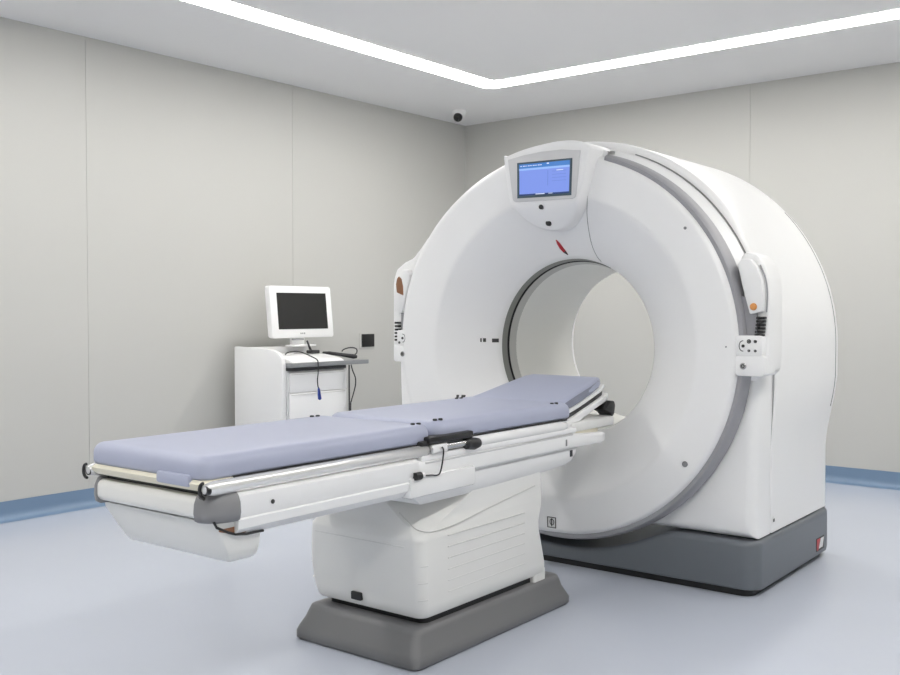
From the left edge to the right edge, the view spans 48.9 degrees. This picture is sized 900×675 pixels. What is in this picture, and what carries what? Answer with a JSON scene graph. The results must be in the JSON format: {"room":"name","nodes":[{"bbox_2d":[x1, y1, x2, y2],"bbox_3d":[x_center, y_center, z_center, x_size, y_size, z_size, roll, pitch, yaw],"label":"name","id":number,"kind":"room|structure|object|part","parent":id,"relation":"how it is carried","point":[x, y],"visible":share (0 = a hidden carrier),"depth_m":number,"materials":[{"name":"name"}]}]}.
{"room":"radiology room","nodes":[
{"label":"radiology room","id":0,"kind":"room"},
{"bbox_2d":[0,17,464,501],"bbox_3d":[-2.483,-0.359,5.296,0.120,2.700,8.190,1,2,39],"label":"wall","id":1,"kind":"structure","parent":0,"point":[150,202],"depth_m":6.11,"materials":[{"name":"paint"}]},
{"bbox_2d":[0,488,105,523],"bbox_3d":[-2.377,0.937,5.324,0.057,0.106,8.070,1,2,39],"label":"baseboard","id":2,"kind":"structure","parent":1,"relation":"attached to","point":[64,502],"depth_m":5.51,"materials":[{"name":"blue plastic"}]},
{"bbox_2d":[360,333,374,348],"bbox_3d":[-0.626,0.026,7.509,0.014,0.125,0.160,1,2,39],"label":"wall socket","id":3,"kind":"object","parent":1,"relation":"attached to","point":[367,340],"visible":1,"depth_m":7.50,"materials":[{"name":"plastic"}]},
{"bbox_2d":[0,482,899,674],"bbox_3d":[-0.042,1.093,3.449,6.290,0.100,8.310,1,2,39],"label":"floor","id":4,"kind":"structure","parent":0,"point":[79,595],"depth_m":3.67,"materials":[{"name":"blue plastic"}]},
{"bbox_2d":[235,346,368,425],"bbox_3d":[-0.967,0.505,6.531,0.505,0.902,0.742,1,2,39],"label":"base cabinet","id":5,"kind":"object","parent":4,"relation":"on","point":[268,388],"visible":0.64,"depth_m":6.27,"materials":[{"name":"white plastic"}]},
{"bbox_3d":[-1.203,0.503,6.266,0.460,0.882,0.032,1,2,39],"label":"panel","id":6,"kind":"part","parent":5,"relation":"part of","materials":[{"name":"white plastic"}]},
{"bbox_2d":[265,286,332,346],"bbox_3d":[-0.985,-0.143,6.615,0.131,0.399,0.550,1,2,39],"label":"monitor","id":7,"kind":"object","parent":5,"relation":"on","point":[296,313],"visible":1,"depth_m":6.58,"materials":[{"name":"white plastic"}]},
{"bbox_2d":[285,351,321,399],"bbox_3d":[-0.930,0.241,6.314,0.247,0.308,0.063,0,2,17],"label":"cable","id":8,"kind":"object","parent":5,"relation":"hanging from","point":[319,392],"visible":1,"depth_m":6.27,"materials":[{"name":"rubber"}]},
{"bbox_2d":[282,353,343,363],"bbox_3d":[-0.966,0.128,6.399,0.338,0.050,0.450,1,2,39],"label":"console","id":9,"kind":"object","parent":5,"relation":"on","point":[292,358],"visible":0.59,"depth_m":6.34,"materials":[{"name":"white plastic"}]},
{"bbox_2d":[306,340,319,353],"bbox_3d":[-0.915,0.062,6.571,0.060,0.088,0.086,1,2,39],"label":"handset","id":10,"kind":"object","parent":9,"relation":"on","point":[310,351],"visible":0.97,"depth_m":6.55,"materials":[{"name":"plastic"}]},
{"bbox_3d":[-1.021,0.191,6.452,0.470,0.020,0.500,1,2,39],"label":"shelf rail","id":11,"kind":"part","parent":5,"relation":"part of","materials":[{"name":"plastic"}]},
{"bbox_3d":[-0.848,0.279,6.335,0.028,0.125,0.500,1,2,39],"label":"drawer","id":12,"kind":"part","parent":5,"relation":"part of","materials":[{"name":"white plastic"}]},
{"bbox_3d":[-0.848,0.483,6.340,0.028,0.277,0.500,1,2,39],"label":"drawer","id":13,"kind":"part","parent":5,"relation":"part of","materials":[{"name":"white plastic"}]},
{"bbox_2d":[286,358,368,367],"bbox_3d":[-0.945,0.164,6.525,0.475,0.027,0.710,1,2,39],"label":"shelf","id":14,"kind":"object","parent":5,"relation":"attached to","point":[347,361],"depth_m":6.37,"materials":[{"name":"white plastic"}]},
{"bbox_2d":[322,347,357,358],"bbox_3d":[-0.728,0.104,6.616,0.245,0.079,0.059,-1,2,-23],"label":"probe","id":15,"kind":"object","parent":5,"relation":"on","point":[353,356],"visible":1,"depth_m":6.61,"materials":[{"name":"plastic"}]},
{"bbox_2d":[348,365,349,410],"bbox_3d":[-0.661,0.563,6.496,0.009,0.768,0.009,-1,2,-29],"label":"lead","id":16,"kind":"object","parent":5,"relation":"hanging from","point":[348,365],"visible":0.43,"depth_m":6.49,"materials":[{"name":"rubber"}]},
{"bbox_2d":[350,365,355,410],"bbox_3d":[-0.638,0.562,6.524,0.008,0.769,0.056,1,2,39],"label":"lead","id":17,"kind":"object","parent":5,"relation":"hanging from","point":[351,365],"visible":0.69,"depth_m":6.51,"materials":[{"name":"rubber"}]},
{"bbox_2d":[82,374,614,670],"bbox_3d":[-0.145,0.615,3.474,0.573,0.854,2.191,1,2,38],"label":"table","id":18,"kind":"object","parent":4,"relation":"on","point":[427,547],"visible":1,"depth_m":3.24,"materials":[{"name":"grey plastic"}]},
{"bbox_3d":[-0.744,0.360,3.110,0.033,0.037,0.875,1,2,38],"label":"rail","id":19,"kind":"part","parent":18,"relation":"part of","materials":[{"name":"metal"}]},
{"bbox_2d":[105,501,263,561],"bbox_3d":[-0.733,0.520,2.702,0.497,0.127,0.170,1,2,39],"label":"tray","id":20,"kind":"object","parent":18,"relation":"on","point":[223,537],"depth_m":2.59,"materials":[{"name":"white plastic"}]},
{"bbox_3d":[-0.343,0.369,2.801,0.033,0.037,0.875,1,2,38],"label":"rail","id":21,"kind":"part","parent":18,"relation":"part of","materials":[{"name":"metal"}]},
{"bbox_2d":[351,591,362,600],"bbox_3d":[-0.312,0.870,3.337,0.046,0.027,0.016,1,2,38],"label":"power socket","id":22,"kind":"object","parent":18,"relation":"attached to","point":[355,595],"depth_m":3.33,"materials":[{"name":"black plastic"}]},
{"bbox_3d":[0.005,0.352,3.233,0.022,0.021,0.230,1,2,38],"label":"clamp rod","id":23,"kind":"part","parent":18,"relation":"part of","materials":[{"name":"metal"}]},
{"bbox_3d":[0.073,0.356,3.318,0.042,0.043,0.084,1,2,38],"label":"clamp knob","id":24,"kind":"part","parent":18,"relation":"part of","materials":[{"name":"black plastic"}]},
{"bbox_3d":[0.008,0.479,3.670,0.490,0.085,1.000,1,2,38],"label":"support arm","id":25,"kind":"part","parent":18,"relation":"part of","materials":[{"name":"white plastic"}]},
{"bbox_3d":[-0.001,0.367,3.649,0.518,0.024,0.960,1,2,38],"label":"slide rail","id":26,"kind":"part","parent":18,"relation":"part of","materials":[{"name":"white plastic"}]},
{"bbox_3d":[0.069,0.406,3.747,0.524,0.070,1.278,1,2,38],"label":"slide rail","id":27,"kind":"part","parent":18,"relation":"part of","materials":[{"name":"white plastic"}]},
{"bbox_3d":[0.257,0.347,3.579,0.033,0.037,0.635,1,2,38],"label":"rail","id":28,"kind":"part","parent":18,"relation":"part of","materials":[{"name":"white plastic"}]},
{"bbox_3d":[0.393,0.251,4.163,0.442,0.101,0.400,1,2,38],"label":"head plate","id":29,"kind":"part","parent":18,"relation":"part of","materials":[{"name":"white plastic"}]},
{"bbox_3d":[0.387,0.292,4.156,0.470,0.110,0.440,1,2,38],"label":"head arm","id":30,"kind":"part","parent":18,"relation":"part of","materials":[{"name":"white plastic"}]},
{"bbox_2d":[394,140,837,595],"bbox_3d":[0.733,0.061,4.718,1.905,1.892,1.127,1,2,38],"label":"scanner","id":31,"kind":"object","parent":4,"relation":"on","point":[714,480],"visible":0.88,"depth_m":4.19,"materials":[{"name":"white plastic"}]},
{"bbox_2d":[0,0,899,125],"bbox_3d":[-0.042,-1.716,3.369,6.290,0.120,8.310,1,2,39],"label":"ceiling","id":32,"kind":"structure","parent":0,"point":[494,40],"depth_m":5.74,"materials":[{"name":"paint"}]},
{"bbox_2d":[451,109,465,121],"bbox_3d":[0.067,-1.732,7.757,0.116,0.094,0.124,1,2,39],"label":"security camera","id":33,"kind":"object","parent":32,"relation":"attached to","point":[458,114],"visible":1,"depth_m":7.71,"materials":[{"name":"white plastic"}]},
{"bbox_2d":[182,0,899,88],"bbox_3d":[-0.045,-1.668,3.361,4.084,0.034,6.094,1,2,39],"label":"recessed light","id":34,"kind":"object","parent":32,"relation":"in","point":[230,7],"visible":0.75,"depth_m":5.77,"materials":[{"name":"paint"}]},
{"bbox_2d":[465,62,899,471],"bbox_3d":[2.525,-0.396,6.598,6.290,2.700,0.120,1,2,39],"label":"wall","id":35,"kind":"structure","parent":0,"point":[824,148],"depth_m":6.59,"materials":[{"name":"paint"}]},
{"bbox_2d":[825,465,899,489],"bbox_3d":[2.470,0.902,6.566,6.050,0.106,0.057,1,2,39],"label":"baseboard","id":36,"kind":"structure","parent":35,"relation":"attached to","point":[833,474],"depth_m":6.42,"materials":[{"name":"blue plastic"}]}
]}

